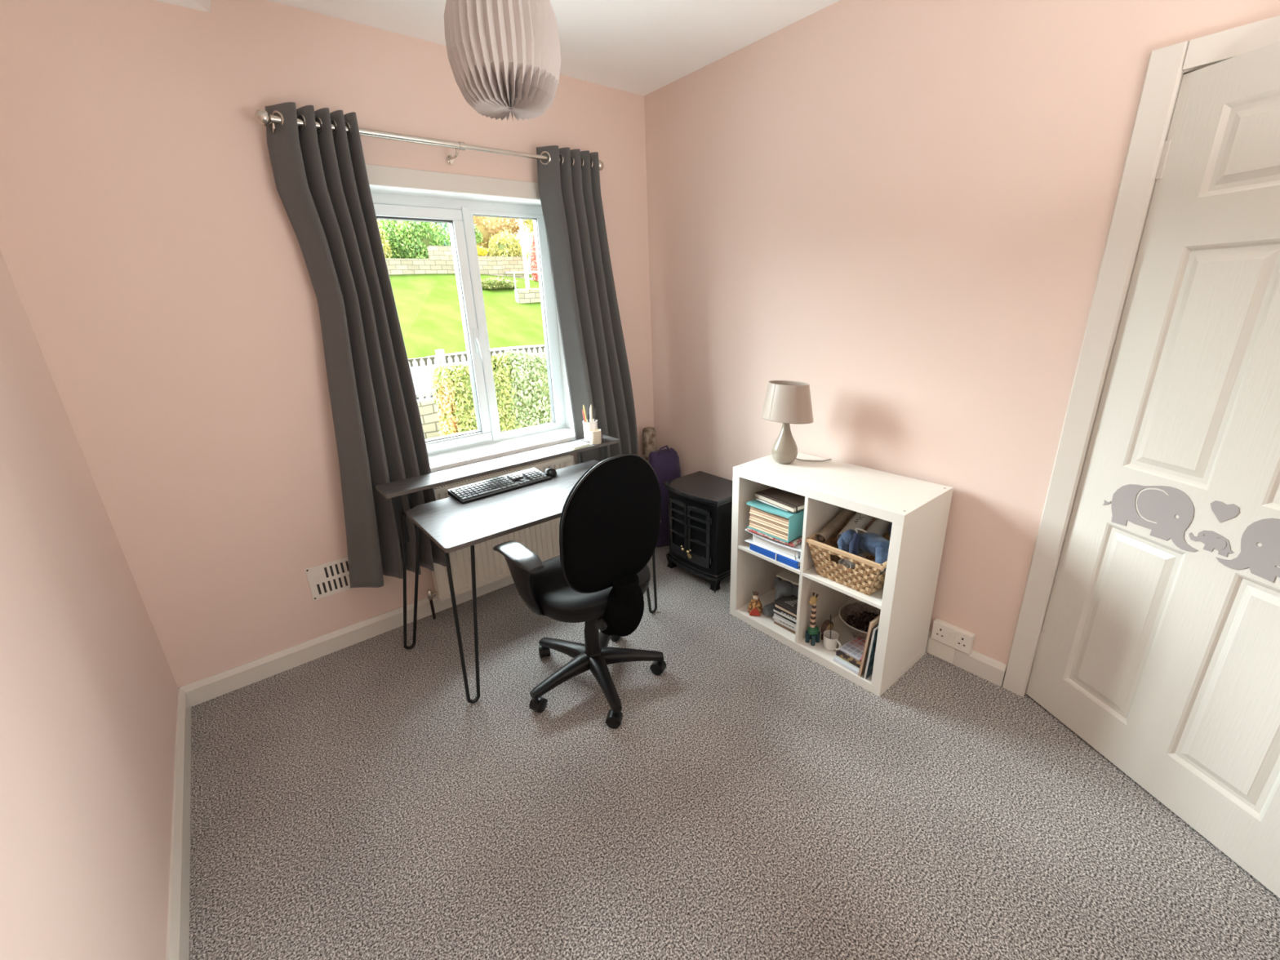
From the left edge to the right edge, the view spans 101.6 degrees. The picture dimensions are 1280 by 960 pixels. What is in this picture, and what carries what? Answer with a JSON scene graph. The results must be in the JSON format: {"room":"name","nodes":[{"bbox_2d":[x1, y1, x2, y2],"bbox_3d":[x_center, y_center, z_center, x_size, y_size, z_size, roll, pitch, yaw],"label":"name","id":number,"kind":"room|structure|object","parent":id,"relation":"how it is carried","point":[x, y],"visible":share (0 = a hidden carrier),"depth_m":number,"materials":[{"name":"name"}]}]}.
{"room":"home office","nodes":[
{"label":"home office","id":0,"kind":"room"},
{"bbox_2d":[0,250,177,959],"bbox_3d":[-0.874,0.199,0.419,0.150,2.606,3.400,-17,24,-36],"label":"wall","id":1,"kind":"structure","parent":0,"point":[89,688],"depth_m":1.18,"materials":[{"name":"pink paint"}]},
{"bbox_2d":[165,688,191,959],"bbox_3d":[-0.812,1.252,0.904,0.018,0.094,3.250,-17,24,-36],"label":"baseboard","id":2,"kind":"structure","parent":1,"relation":"attached to","point":[178,917],"depth_m":1.50,"materials":[{"name":"white paint"}]},
{"bbox_2d":[155,0,210,13],"bbox_3d":[-1.240,-1.329,0.993,0.677,0.076,1.375,-17,24,-36],"label":"trim","id":3,"kind":"structure","parent":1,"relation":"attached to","point":[200,5],"depth_m":1.66,"materials":[{"name":"white paint"}]},
{"bbox_2d":[0,0,653,687],"bbox_3d":[-0.999,-0.547,2.568,2.830,2.606,0.314,-17,24,-36],"label":"wall","id":4,"kind":"structure","parent":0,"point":[150,249],"depth_m":1.90,"materials":[{"name":"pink paint"}]},
{"bbox_2d":[304,556,351,600],"bbox_3d":[-1.367,0.436,2.365,0.230,0.156,0.009,-17,24,-36],"label":"wall vent","id":5,"kind":"object","parent":4,"relation":"attached to","point":[330,578],"visible":0.63,"depth_m":2.34,"materials":[{"name":"white plastic"}]},
{"bbox_2d":[177,575,514,706],"bbox_3d":[-0.859,0.579,2.837,2.530,0.094,0.018,-17,24,-36],"label":"baseboard","id":6,"kind":"structure","parent":4,"relation":"attached to","point":[199,691],"depth_m":2.36,"materials":[{"name":"white paint"}]},
{"bbox_2d":[254,109,604,171],"bbox_3d":[-0.767,-1.398,2.226,1.448,0.079,0.112,-17,24,-36],"label":"pole","id":7,"kind":"object","parent":4,"relation":"attached to","point":[263,117],"visible":0.71,"depth_m":2.08,"materials":[{"name":"silver metal"}]},
{"bbox_2d":[264,102,446,587],"bbox_3d":[-1.144,-0.432,2.121,0.420,1.850,0.165,-17,24,-36],"label":"curtain","id":8,"kind":"object","parent":7,"relation":"hanging from","point":[321,178],"visible":0.87,"depth_m":2.09,"materials":[{"name":"grey fabric"}]},
{"bbox_2d":[536,145,638,463],"bbox_3d":[-0.229,-0.711,2.815,0.471,1.850,0.147,-17,24,-36],"label":"curtain","id":9,"kind":"object","parent":7,"relation":"hanging from","point":[595,355],"visible":0.79,"depth_m":2.70,"materials":[{"name":"grey fabric"}]},
{"bbox_2d":[369,185,573,455],"bbox_3d":[-0.825,-0.743,2.607,0.997,1.213,0.215,-17,24,-36],"label":"window","id":10,"kind":"structure","parent":4,"relation":"attached to","point":[458,213],"depth_m":2.65,"materials":[{"name":"white plastic"}]},
{"bbox_2d":[426,454,573,619],"bbox_3d":[-0.731,0.278,2.795,0.884,0.677,0.099,-17,24,-36],"label":"radiator","id":11,"kind":"object","parent":4,"relation":"attached to","point":[542,539],"visible":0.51,"depth_m":2.73,"materials":[{"name":"beige metal"}]},
{"bbox_2d":[433,454,573,491],"bbox_3d":[-0.714,-0.039,2.686,0.830,0.009,0.062,-17,24,-36],"label":"grille","id":12,"kind":"object","parent":11,"relation":"attached to","point":[548,463],"depth_m":2.69,"materials":[{"name":"beige metal"}]},
{"bbox_2d":[428,427,575,472],"bbox_3d":[-0.754,-0.161,2.748,1.057,0.024,0.227,-17,24,-36],"label":"window sill","id":13,"kind":"structure","parent":4,"relation":"attached to","point":[445,460],"depth_m":2.72,"materials":[{"name":"white paint"}]},
{"bbox_2d":[267,0,839,95],"bbox_3d":[0.018,-1.429,0.870,2.830,0.100,3.700,-17,24,-36],"label":"ceiling","id":14,"kind":"structure","parent":0,"point":[641,47],"depth_m":2.06,"materials":[{"name":"white paint"}]},
{"bbox_2d":[444,0,561,120],"bbox_3d":[-0.347,-1.216,1.273,0.281,0.540,0.281,-17,24,-36],"label":"lampshade","id":15,"kind":"object","parent":14,"relation":"hanging from","point":[504,55],"visible":1,"depth_m":1.24,"materials":[{"name":"paper"}]},
{"bbox_2d":[189,545,1279,959],"bbox_3d":[0.138,1.076,1.592,2.680,0.100,3.350,-17,24,-36],"label":"floor","id":16,"kind":"structure","parent":0,"point":[749,799],"depth_m":1.58,"materials":[{"name":"carpet"}]},
{"bbox_2d":[375,434,657,703],"bbox_3d":[-0.455,0.339,2.405,1.188,0.800,0.611,-17,24,-36],"label":"desk","id":17,"kind":"object","parent":16,"relation":"on","point":[452,525],"visible":0.77,"depth_m":2.15,"materials":[{"name":"grey wood"}]},
{"bbox_2d":[375,434,620,498],"bbox_3d":[-0.601,-0.087,2.451,1.158,0.016,0.159,-17,24,-36],"label":"shelf","id":18,"kind":"object","parent":17,"relation":"attached to","point":[404,486],"depth_m":2.33,"materials":[{"name":"grey wood"}]},
{"bbox_2d":[447,467,551,503],"bbox_3d":[-0.628,0.017,2.362,0.434,0.028,0.160,-18,24,-37],"label":"keyboard","id":19,"kind":"object","parent":17,"relation":"on","point":[468,493],"visible":1,"depth_m":2.33,"materials":[{"name":"black plastic"}]},
{"bbox_2d":[543,466,556,477],"bbox_3d":[-0.430,-0.042,2.498,0.060,0.034,0.109,-8,20,-15],"label":"mouse","id":20,"kind":"object","parent":17,"relation":"on","point":[551,472],"visible":0.96,"depth_m":2.46,"materials":[{"name":"black plastic"}]},
{"bbox_2d":[560,440,591,450],"bbox_3d":[-0.322,-0.174,2.630,0.090,0.010,0.125,15,26,41],"label":"notepad","id":21,"kind":"object","parent":17,"relation":"on","point":[577,445],"visible":1,"depth_m":2.62,"materials":[{"name":"white paper"}]},
{"bbox_2d":[582,418,597,441],"bbox_3d":[-0.256,-0.257,2.715,0.076,0.105,0.076,-17,24,-36],"label":"pot","id":22,"kind":"object","parent":17,"relation":"on","point":[587,425],"visible":0.62,"depth_m":2.68,"materials":[{"name":"white ceramic"}]},
{"bbox_2d":[588,428,601,444],"bbox_3d":[-0.228,-0.221,2.665,0.062,0.068,0.062,-17,24,-36],"label":"candle","id":23,"kind":"object","parent":17,"relation":"on","point":[595,437],"visible":1,"depth_m":2.64,"materials":[{"name":"beige wax"}]},
{"bbox_2d":[493,453,666,728],"bbox_3d":[-0.211,0.348,2.022,0.616,1.016,0.597,-17,24,-36],"label":"office chair","id":24,"kind":"object","parent":16,"relation":"on","point":[609,526],"visible":1,"depth_m":1.81,"materials":[{"name":"black plastic"}]},
{"bbox_2d":[528,696,547,711],"bbox_3d":[-0.393,0.854,2.014,0.042,0.040,0.058,9,22,29],"label":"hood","id":25,"kind":"object","parent":24,"relation":"attached to","point":[539,704],"depth_m":2.00,"materials":[{"name":"black plastic"}]},
{"bbox_2d":[538,644,550,657],"bbox_3d":[-0.427,0.749,2.321,0.042,0.040,0.058,-8,20,-16],"label":"hood","id":26,"kind":"object","parent":24,"relation":"attached to","point":[543,651],"depth_m":2.30,"materials":[{"name":"black plastic"}]},
{"bbox_2d":[559,456,613,574],"bbox_3d":[-0.094,0.144,1.784,0.408,0.482,0.099,-17,24,-36],"label":"cushion","id":27,"kind":"object","parent":24,"relation":"on","point":[586,528],"depth_m":1.66,"materials":[{"name":"black fabric"}]},
{"bbox_2d":[605,709,622,724],"bbox_3d":[-0.096,0.872,1.929,0.058,0.040,0.042,1,19,8],"label":"hood","id":28,"kind":"object","parent":24,"relation":"attached to","point":[615,717],"depth_m":1.91,"materials":[{"name":"black plastic"}]},
{"bbox_2d":[649,660,666,673],"bbox_3d":[0.076,0.774,2.191,0.058,0.040,0.042,7,21,25],"label":"caster wheel","id":29,"kind":"object","parent":24,"relation":"attached to","point":[656,667],"depth_m":2.17,"materials":[{"name":"black plastic"}]},
{"bbox_2d":[642,426,656,461],"bbox_3d":[0.069,0.025,3.344,0.088,0.733,0.060,-17,24,-36],"label":"roll","id":30,"kind":"object","parent":16,"relation":"on","point":[649,439],"visible":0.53,"depth_m":3.23,"materials":[{"name":"brown fabric"}]},
{"bbox_2d":[648,444,680,547],"bbox_3d":[0.157,0.095,3.244,0.220,0.660,0.105,-12,21,-25],"label":"bag","id":31,"kind":"object","parent":16,"relation":"on","point":[665,464],"visible":0.59,"depth_m":3.16,"materials":[{"name":"purple fabric"}]},
{"bbox_2d":[662,471,732,593],"bbox_3d":[0.366,0.277,2.912,0.330,0.521,0.414,-17,24,-36],"label":"heater","id":32,"kind":"object","parent":16,"relation":"on","point":[700,503],"visible":0.95,"depth_m":2.79,"materials":[{"name":"black metal"}]},
{"bbox_2d":[729,452,953,697],"bbox_3d":[0.822,0.345,2.292,0.390,0.766,0.765,-17,24,-36],"label":"bookcase","id":33,"kind":"object","parent":16,"relation":"on","point":[917,510],"visible":0.7,"depth_m":2.11,"materials":[{"name":"white wood"}]},
{"bbox_2d":[747,591,762,616],"bbox_3d":[0.553,0.585,2.501,0.072,0.116,0.064,2,20,13],"label":"figurine","id":34,"kind":"object","parent":33,"relation":"on","point":[754,607],"visible":1,"depth_m":2.49,"materials":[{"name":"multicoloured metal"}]},
{"bbox_2d":[749,543,800,568],"bbox_3d":[0.685,0.300,2.366,0.275,0.033,0.253,-17,24,-36],"label":"ring binder","id":35,"kind":"object","parent":33,"relation":"on","point":[776,557],"visible":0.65,"depth_m":2.27,"materials":[{"name":"blue"}]},
{"bbox_2d":[744,528,801,562],"bbox_3d":[0.678,0.252,2.364,0.284,0.059,0.293,-18,25,-38],"label":"ring binder","id":36,"kind":"object","parent":35,"relation":"on","point":[793,553],"visible":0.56,"depth_m":2.28,"materials":[{"name":"white"}]},
{"bbox_2d":[746,528,802,546],"bbox_3d":[0.657,0.219,2.357,0.250,0.009,0.240,-19,25,-39],"label":"paper pad","id":37,"kind":"object","parent":36,"relation":"on","point":[795,542],"visible":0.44,"depth_m":2.25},
{"bbox_2d":[746,498,804,542],"bbox_3d":[0.655,0.151,2.347,0.273,0.122,0.228,-17,24,-36],"label":"file","id":38,"kind":"object","parent":37,"relation":"on","point":[782,525],"visible":0.54,"depth_m":2.25,"materials":[{"name":"teal"}]},
{"bbox_2d":[755,497,787,511],"bbox_3d":[0.661,0.083,2.334,0.218,0.010,0.178,-15,23,-32],"label":"notebook","id":39,"kind":"object","parent":38,"relation":"on","point":[757,499],"visible":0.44,"depth_m":2.29,"materials":[{"name":"white paper"}]},
{"bbox_2d":[754,487,804,512],"bbox_3d":[0.670,0.073,2.308,0.228,0.022,0.231,-14,22,-29],"label":"notebook","id":40,"kind":"object","parent":39,"relation":"on","point":[787,500],"visible":0.59,"depth_m":2.27,"materials":[{"name":"leather"}]},
{"bbox_2d":[762,577,798,616],"bbox_3d":[0.678,0.560,2.462,0.154,0.180,0.156,-17,24,-36],"label":"elephant","id":41,"kind":"object","parent":33,"relation":"on","point":[783,588],"visible":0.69,"depth_m":2.43},
{"bbox_2d":[773,621,795,634],"bbox_3d":[0.716,0.661,2.416,0.124,0.016,0.140,-17,24,-36],"label":"case","id":42,"kind":"object","parent":33,"relation":"on","point":[775,622],"visible":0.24,"depth_m":2.38,"materials":[{"name":"brown"}]},
{"bbox_2d":[773,618,795,631],"bbox_3d":[0.714,0.649,2.408,0.124,0.011,0.140,-18,25,-38],"label":"case","id":43,"kind":"object","parent":42,"relation":"on","point":[775,620],"visible":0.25,"depth_m":2.38,"materials":[{"name":"grey"}]},
{"bbox_2d":[773,615,795,629],"bbox_3d":[0.708,0.637,2.406,0.125,0.011,0.140,-17,24,-37],"label":"case","id":44,"kind":"object","parent":43,"relation":"on","point":[775,617],"visible":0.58,"depth_m":2.38,"materials":[{"name":"grey"}]},
{"bbox_2d":[773,613,795,626],"bbox_3d":[0.713,0.625,2.402,0.124,0.011,0.140,-16,24,-35],"label":"case","id":45,"kind":"object","parent":44,"relation":"on","point":[775,614],"visible":0.24,"depth_m":2.37,"materials":[{"name":"grey"}]},
{"bbox_2d":[774,612,795,624],"bbox_3d":[0.715,0.614,2.397,0.124,0.011,0.140,-16,24,-34],"label":"case","id":46,"kind":"object","parent":45,"relation":"on","point":[790,620],"visible":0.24,"depth_m":2.36,"materials":[{"name":"black"}]},
{"bbox_2d":[773,608,795,622],"bbox_3d":[0.708,0.602,2.395,0.124,0.011,0.140,-17,24,-36],"label":"case","id":47,"kind":"object","parent":46,"relation":"on","point":[775,611],"visible":0.24,"depth_m":2.36,"materials":[{"name":"white"}]},
{"bbox_2d":[773,606,796,620],"bbox_3d":[0.709,0.591,2.388,0.125,0.011,0.140,-18,25,-38],"label":"case","id":48,"kind":"object","parent":47,"relation":"on","point":[775,607],"visible":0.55,"depth_m":2.36,"materials":[{"name":"black"}]},
{"bbox_2d":[775,604,796,617],"bbox_3d":[0.714,0.579,2.385,0.124,0.011,0.140,-17,24,-36],"label":"case","id":49,"kind":"object","parent":48,"relation":"on","point":[776,606],"visible":0.24,"depth_m":2.36,"materials":[{"name":"beige"}]},
{"bbox_2d":[773,601,796,615],"bbox_3d":[0.709,0.567,2.385,0.124,0.011,0.140,-16,24,-34],"label":"case","id":50,"kind":"object","parent":49,"relation":"on","point":[775,603],"visible":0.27,"depth_m":2.35,"materials":[{"name":"grey"}]},
{"bbox_2d":[773,595,798,613],"bbox_3d":[0.707,0.557,2.376,0.124,0.011,0.140,-16,24,-35],"label":"case","id":51,"kind":"object","parent":50,"relation":"on","point":[790,602],"visible":0.58,"depth_m":2.37,"materials":[{"name":"grey"}]},
{"bbox_2d":[760,380,831,463],"bbox_3d":[0.685,-0.247,2.300,0.313,0.358,0.184,6,21,23],"label":"table lamp","id":52,"kind":"object","parent":33,"relation":"on","point":[787,402],"visible":1,"depth_m":2.25,"materials":[{"name":"beige ceramic"}]},
{"bbox_2d":[804,592,820,645],"bbox_3d":[0.750,0.597,2.252,0.064,0.243,0.045,-17,24,-36],"label":"giraffe figurine","id":53,"kind":"object","parent":33,"relation":"on","point":[813,633],"visible":1,"depth_m":2.25,"materials":[{"name":"green paint"}]},
{"bbox_2d":[820,619,833,639],"bbox_3d":[0.823,0.660,2.298,0.068,0.089,0.026,-17,24,-36],"label":"toy tortoise","id":54,"kind":"object","parent":33,"relation":"on","point":[826,624],"visible":0.67,"depth_m":2.28,"materials":[{"name":"brown wood"}]},
{"bbox_2d":[822,629,840,650],"bbox_3d":[0.820,0.693,2.240,0.069,0.065,0.079,1,20,9],"label":"mug","id":55,"kind":"object","parent":33,"relation":"on","point":[831,644],"visible":0.97,"depth_m":2.23,"materials":[{"name":"white"}]},
{"bbox_2d":[833,656,858,675],"bbox_3d":[0.910,0.739,2.176,0.185,0.014,0.115,-16,23,-34],"label":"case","id":56,"kind":"object","parent":33,"relation":"on","point":[836,659],"visible":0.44,"depth_m":2.12,"materials":[{"name":"white"}]},
{"bbox_2d":[836,655,859,670],"bbox_3d":[0.918,0.726,2.177,0.175,0.008,0.102,-15,23,-33],"label":"book","id":57,"kind":"object","parent":56,"relation":"on","point":[838,657],"visible":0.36,"depth_m":2.13,"materials":[{"name":"grey paper"}]},
{"bbox_2d":[835,649,861,668],"bbox_3d":[0.916,0.713,2.175,0.175,0.017,0.107,-15,23,-33],"label":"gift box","id":58,"kind":"object","parent":57,"relation":"on","point":[839,653],"visible":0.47,"depth_m":2.13,"materials":[{"name":"black cardboard"}]},
{"bbox_2d":[839,636,866,661],"bbox_3d":[0.923,0.697,2.181,0.164,0.010,0.096,-15,23,-32],"label":"palette","id":59,"kind":"object","parent":58,"relation":"on","point":[854,648],"visible":0.62,"depth_m":2.17,"materials":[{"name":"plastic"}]},
{"bbox_2d":[805,520,889,595],"bbox_3d":[0.887,0.315,2.112,0.285,0.158,0.322,-17,24,-36],"label":"wicker basket","id":60,"kind":"object","parent":33,"relation":"on","point":[865,577],"visible":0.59,"depth_m":2.04,"materials":[{"name":"beige"}]},
{"bbox_2d":[814,508,856,543],"bbox_3d":[0.843,0.168,2.196,0.299,0.130,0.049,-17,24,-36],"label":"paper roll","id":61,"kind":"object","parent":60,"relation":"in","point":[824,534],"visible":0.64,"depth_m":2.15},
{"bbox_2d":[838,551,869,569],"bbox_3d":[0.863,0.312,2.100,0.159,0.060,0.053,-18,25,-38],"label":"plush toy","id":62,"kind":"object","parent":60,"relation":"in","point":[848,564],"visible":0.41,"depth_m":2.07,"materials":[{"name":"white"}]},
{"bbox_2d":[836,511,873,539],"bbox_3d":[0.911,0.164,2.148,0.261,0.162,0.061,-16,24,-35],"label":"paper roll","id":63,"kind":"object","parent":60,"relation":"in","point":[860,520],"visible":0.48,"depth_m":2.11,"materials":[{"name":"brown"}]},
{"bbox_2d":[837,528,889,573],"bbox_3d":[0.876,0.260,2.009,0.137,0.115,0.198,-17,24,-36],"label":"plush toy","id":64,"kind":"object","parent":60,"relation":"in","point":[873,544],"visible":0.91,"depth_m":2.00,"materials":[{"name":"blue fabric"}]},
{"bbox_2d":[866,517,890,536],"bbox_3d":[0.979,0.187,2.122,0.198,0.139,0.061,-15,23,-33],"label":"paper roll","id":65,"kind":"object","parent":60,"relation":"in","point":[879,526],"visible":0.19,"depth_m":2.09,"materials":[{"name":"paper"}]},
{"bbox_2d":[838,601,880,639],"bbox_3d":[0.994,0.646,2.277,0.247,0.116,0.247,-17,24,-36],"label":"bowl","id":66,"kind":"object","parent":33,"relation":"on","point":[850,608],"visible":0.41,"depth_m":2.34,"materials":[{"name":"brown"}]},
{"bbox_2d":[845,610,878,631],"bbox_3d":[0.992,0.615,2.268,0.182,0.051,0.180,-17,24,-36],"label":"potpourri","id":67,"kind":"object","parent":66,"relation":"in","point":[858,620],"visible":0.59,"depth_m":2.27},
{"bbox_2d":[857,614,879,676],"bbox_3d":[0.952,0.638,2.087,0.200,0.260,0.030,-17,24,-36],"label":"book","id":68,"kind":"object","parent":33,"relation":"on","point":[875,622],"visible":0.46,"depth_m":2.02,"materials":[{"name":"beige paper"}]},
{"bbox_2d":[862,624,879,679],"bbox_3d":[0.961,0.654,2.076,0.190,0.235,0.025,-17,24,-36],"label":"book","id":69,"kind":"object","parent":33,"relation":"on","point":[871,653],"visible":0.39,"depth_m":2.02,"materials":[{"name":"white paper"}]},
{"bbox_3d":[0.831,0.529,2.469,0.146,0.222,0.114,-17,24,-36],"label":"storage box","id":70,"kind":"object","parent":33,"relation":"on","visible":0},
{"bbox_2d":[776,568,799,585],"bbox_3d":[0.773,0.428,2.419,0.245,0.006,0.168,-19,25,-39],"label":"sheets","id":71,"kind":"object","parent":70,"relation":"on","point":[787,575],"visible":0.21,"depth_m":2.39,"materials":[{"name":"beige"}]},
{"bbox_2d":[644,0,1279,675],"bbox_3d":[1.144,-0.448,2.037,0.120,2.606,3.250,-17,24,-36],"label":"wall","id":72,"kind":"structure","parent":0,"point":[900,211],"depth_m":1.97,"materials":[{"name":"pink paint"}]},
{"bbox_2d":[784,579,1007,686],"bbox_3d":[1.140,0.661,2.371,0.018,0.094,3.232,-17,24,-36],"label":"baseboard","id":73,"kind":"structure","parent":72,"relation":"attached to","point":[990,669],"depth_m":2.10,"materials":[{"name":"white paint"}]},
{"bbox_2d":[926,635,955,663],"bbox_3d":[1.277,0.719,2.211,0.020,0.078,0.105,-17,24,-36],"label":"skirting board","id":74,"kind":"object","parent":72,"relation":"attached to","point":[938,649],"visible":0.89,"depth_m":2.20,"materials":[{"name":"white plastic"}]},
{"bbox_2d":[930,618,975,654],"bbox_3d":[1.289,0.645,2.154,0.034,0.086,0.150,-17,24,-36],"label":"wall socket","id":75,"kind":"object","parent":72,"relation":"attached to","point":[962,640],"visible":1,"depth_m":2.14,"materials":[{"name":"white plastic"}]},
{"bbox_2d":[1002,15,1279,696],"bbox_3d":[1.724,-0.066,1.408,0.140,2.055,0.929,-17,24,-36],"label":"door frame","id":76,"kind":"structure","parent":72,"relation":"attached to","point":[1166,66],"depth_m":1.54,"materials":[{"name":"white paint"}]},
{"bbox_2d":[1026,40,1279,897],"bbox_3d":[1.492,0.008,1.317,0.105,1.977,0.781,-5,19,-9],"label":"door","id":77,"kind":"structure","parent":72,"relation":"in","point":[1158,646],"depth_m":1.41,"materials":[{"name":"white paint"}]},
{"label":"outside","id":78,"kind":"structure","parent":0,"visible":0},
{"bbox_3d":[2.847,-1.467,12.063,75.000,0.290,9.290,-17,24,-36],"label":"garden","id":79,"kind":"object","parent":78,"visible":0},
{"bbox_2d":[417,397,441,439],"bbox_3d":[-1.901,-1.888,12.198,20.000,0.855,0.300,-17,24,-36],"label":"wall","id":80,"kind":"structure","parent":79,"relation":"on","point":[428,410],"depth_m":10.30,"materials":[{"name":"brick"}]},
{"bbox_2d":[408,346,545,399],"bbox_3d":[-1.758,-2.697,12.109,18.500,1.120,0.195,-17,24,-36],"label":"picket fence","id":81,"kind":"object","parent":80,"relation":"on","point":[440,359],"visible":0.08,"depth_m":10.21,"materials":[{"name":"wood"}]},
{"bbox_2d":[431,353,522,436],"bbox_3d":[-2.299,-0.814,7.572,1.161,1.953,0.679,-17,24,-36],"label":"hedge","id":82,"kind":"object","parent":79,"relation":"on","point":[452,388],"visible":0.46,"depth_m":7.19,"materials":[{"name":"green plant"}]},
{"bbox_2d":[493,348,551,429],"bbox_3d":[-0.826,-1.324,8.786,3.283,2.006,0.727,-17,24,-36],"label":"hedge","id":83,"kind":"object","parent":79,"relation":"on","point":[530,384],"visible":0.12,"depth_m":7.81,"materials":[{"name":"green plant"}]},
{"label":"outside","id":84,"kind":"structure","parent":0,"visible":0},
{"bbox_2d":[479,246,533,279],"bbox_3d":[-32.033,-29.663,68.101,160.000,10.491,60.000,-17,24,-36],"label":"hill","id":85,"kind":"structure","parent":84,"point":[529,261],"depth_m":57.01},
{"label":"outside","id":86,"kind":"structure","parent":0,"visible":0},
{"bbox_2d":[389,273,544,359],"bbox_3d":[-3.975,-8.953,26.586,85.000,3.783,12.500,-17,24,-36],"label":"lawn","id":87,"kind":"structure","parent":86,"point":[428,305],"depth_m":21.71,"materials":[{"name":"green plant"}]},
{"bbox_2d":[385,257,503,276],"bbox_3d":[-24.417,-6.605,18.133,42.300,2.350,0.500,-17,24,-36],"label":"wall","id":88,"kind":"structure","parent":87,"relation":"on","point":[395,266],"depth_m":27.70,"materials":[{"name":"brick"}]},
{"bbox_2d":[480,276,517,289],"bbox_3d":[-7.348,-9.733,26.769,2.567,1.328,1.332,-17,24,-36],"label":"round bush","id":89,"kind":"object","parent":87,"relation":"on","point":[491,282],"visible":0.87,"depth_m":26.33,"materials":[{"name":"green plant"}]},
{"bbox_2d":[506,271,537,288],"bbox_3d":[-4.867,-10.095,26.988,4.229,1.315,0.224,-16,23,-33],"label":"handrail","id":90,"kind":"object","parent":87,"relation":"on","point":[513,273],"visible":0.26,"depth_m":25.94,"materials":[{"name":"metal"}]},
{"bbox_2d":[519,218,529,288],"bbox_3d":[-5.736,-13.155,26.129,0.219,6.819,1.213,-17,24,-36],"label":"lamp post","id":91,"kind":"object","parent":87,"relation":"on","point":[521,222],"visible":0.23,"depth_m":26.99,"materials":[{"name":"metal"}]},
{"bbox_2d":[514,288,540,303],"bbox_3d":[-3.862,-9.045,26.315,5.100,1.200,0.400,-17,24,-36],"label":"wall","id":92,"kind":"structure","parent":87,"relation":"on","point":[522,295],"depth_m":24.86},
{"bbox_2d":[529,232,538,281],"bbox_3d":[-5.727,-12.615,30.961,1.597,3.959,1.820,-17,24,-36],"label":"shrub","id":93,"kind":"object","parent":87,"relation":"on","point":[533,267],"visible":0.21,"depth_m":30.58,"materials":[{"name":"red plant"}]},
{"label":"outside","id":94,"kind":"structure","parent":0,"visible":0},
{"bbox_2d":[503,274,532,277],"bbox_3d":[-11.741,-15.052,38.652,110.000,0.600,18.000,-17,24,-36],"label":"garden","id":95,"kind":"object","parent":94,"point":[530,275],"depth_m":33.28,"materials":[{"name":"green plant"}]},
{"bbox_2d":[377,219,392,257],"bbox_3d":[-16.310,-12.880,28.933,4.110,4.287,3.959,8,22,27],"label":"round bush","id":96,"kind":"object","parent":95,"relation":"on","point":[385,243],"visible":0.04,"depth_m":29.16,"materials":[{"name":"yellow plant"}]},
{"bbox_2d":[377,219,445,258],"bbox_3d":[-13.774,-14.075,31.204,3.950,4.149,3.700,-17,24,-36],"label":"round bush","id":97,"kind":"object","parent":95,"relation":"on","point":[407,239],"visible":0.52,"depth_m":30.16,"materials":[{"name":"green plant"}]},
{"bbox_2d":[382,222,450,249],"bbox_3d":[-15.752,-16.957,36.489,5.429,5.561,5.688,-17,24,-36],"label":"tree","id":98,"kind":"object","parent":95,"relation":"on","point":[444,226],"visible":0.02,"depth_m":36.50,"materials":[{"name":"green plant"}]},
{"bbox_2d":[444,222,483,245],"bbox_3d":[-11.436,-15.694,34.078,2.443,2.824,2.361,-17,24,-36],"label":"round bush","id":99,"kind":"object","parent":95,"relation":"on","point":[477,233],"visible":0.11,"depth_m":34.06,"materials":[{"name":"green plant"}]},
{"bbox_2d":[426,245,528,278],"bbox_3d":[-10.761,-12.758,31.290,8.800,2.250,0.600,-17,24,-36],"label":"wall","id":100,"kind":"structure","parent":95,"relation":"on","point":[510,264],"depth_m":32.52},
{"bbox_2d":[476,245,488,256],"bbox_3d":[-10.466,-14.008,32.815,1.847,1.444,1.262,-17,24,-36],"label":"shrub","id":101,"kind":"object","parent":95,"relation":"on","point":[482,251],"visible":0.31,"depth_m":32.69,"materials":[{"name":"yellow plant"}]},
{"bbox_2d":[472,215,528,256],"bbox_3d":[-10.782,-18.607,37.490,5.622,6.037,6.089,-17,24,-36],"label":"tree","id":102,"kind":"object","parent":95,"relation":"on","point":[489,227],"visible":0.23,"depth_m":36.22,"materials":[{"name":"orange plant"}]},
{"bbox_2d":[487,229,530,261],"bbox_3d":[-8.669,-14.939,34.834,2.738,3.093,2.529,-3,19,-1],"label":"round bush","id":103,"kind":"object","parent":95,"relation":"on","point":[504,244],"visible":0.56,"depth_m":33.95,"materials":[{"name":"yellow plant"}]},
{"bbox_2d":[522,218,533,234],"bbox_3d":[-6.451,-19.678,38.065,5.229,5.348,5.281,-17,24,-36],"label":"tree","id":104,"kind":"object","parent":95,"relation":"on","point":[530,222],"visible":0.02,"depth_m":37.51,"materials":[{"name":"yellow plant"}]},
{"bbox_2d":[524,224,533,247],"bbox_3d":[-4.688,-22.291,48.690,9.504,9.750,9.583,11,23,34],"label":"tree","id":105,"kind":"object","parent":95,"relation":"on","point":[525,228],"visible":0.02,"depth_m":47.45,"materials":[{"name":"plant"}]},
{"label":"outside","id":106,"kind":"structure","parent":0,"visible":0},
{"bbox_2d":[410,360,467,399],"bbox_3d":[-0.063,-4.377,18.997,100.000,0.630,6.000,-17,24,-36],"label":"road","id":107,"kind":"structure","parent":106,"point":[427,371],"depth_m":13.40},
{"bbox_2d":[408,345,545,366],"bbox_3d":[-1.907,-5.402,21.021,100.000,0.370,0.300,-17,24,-36],"label":"kerb","id":108,"kind":"object","parent":107,"relation":"on","point":[459,355],"depth_m":17.66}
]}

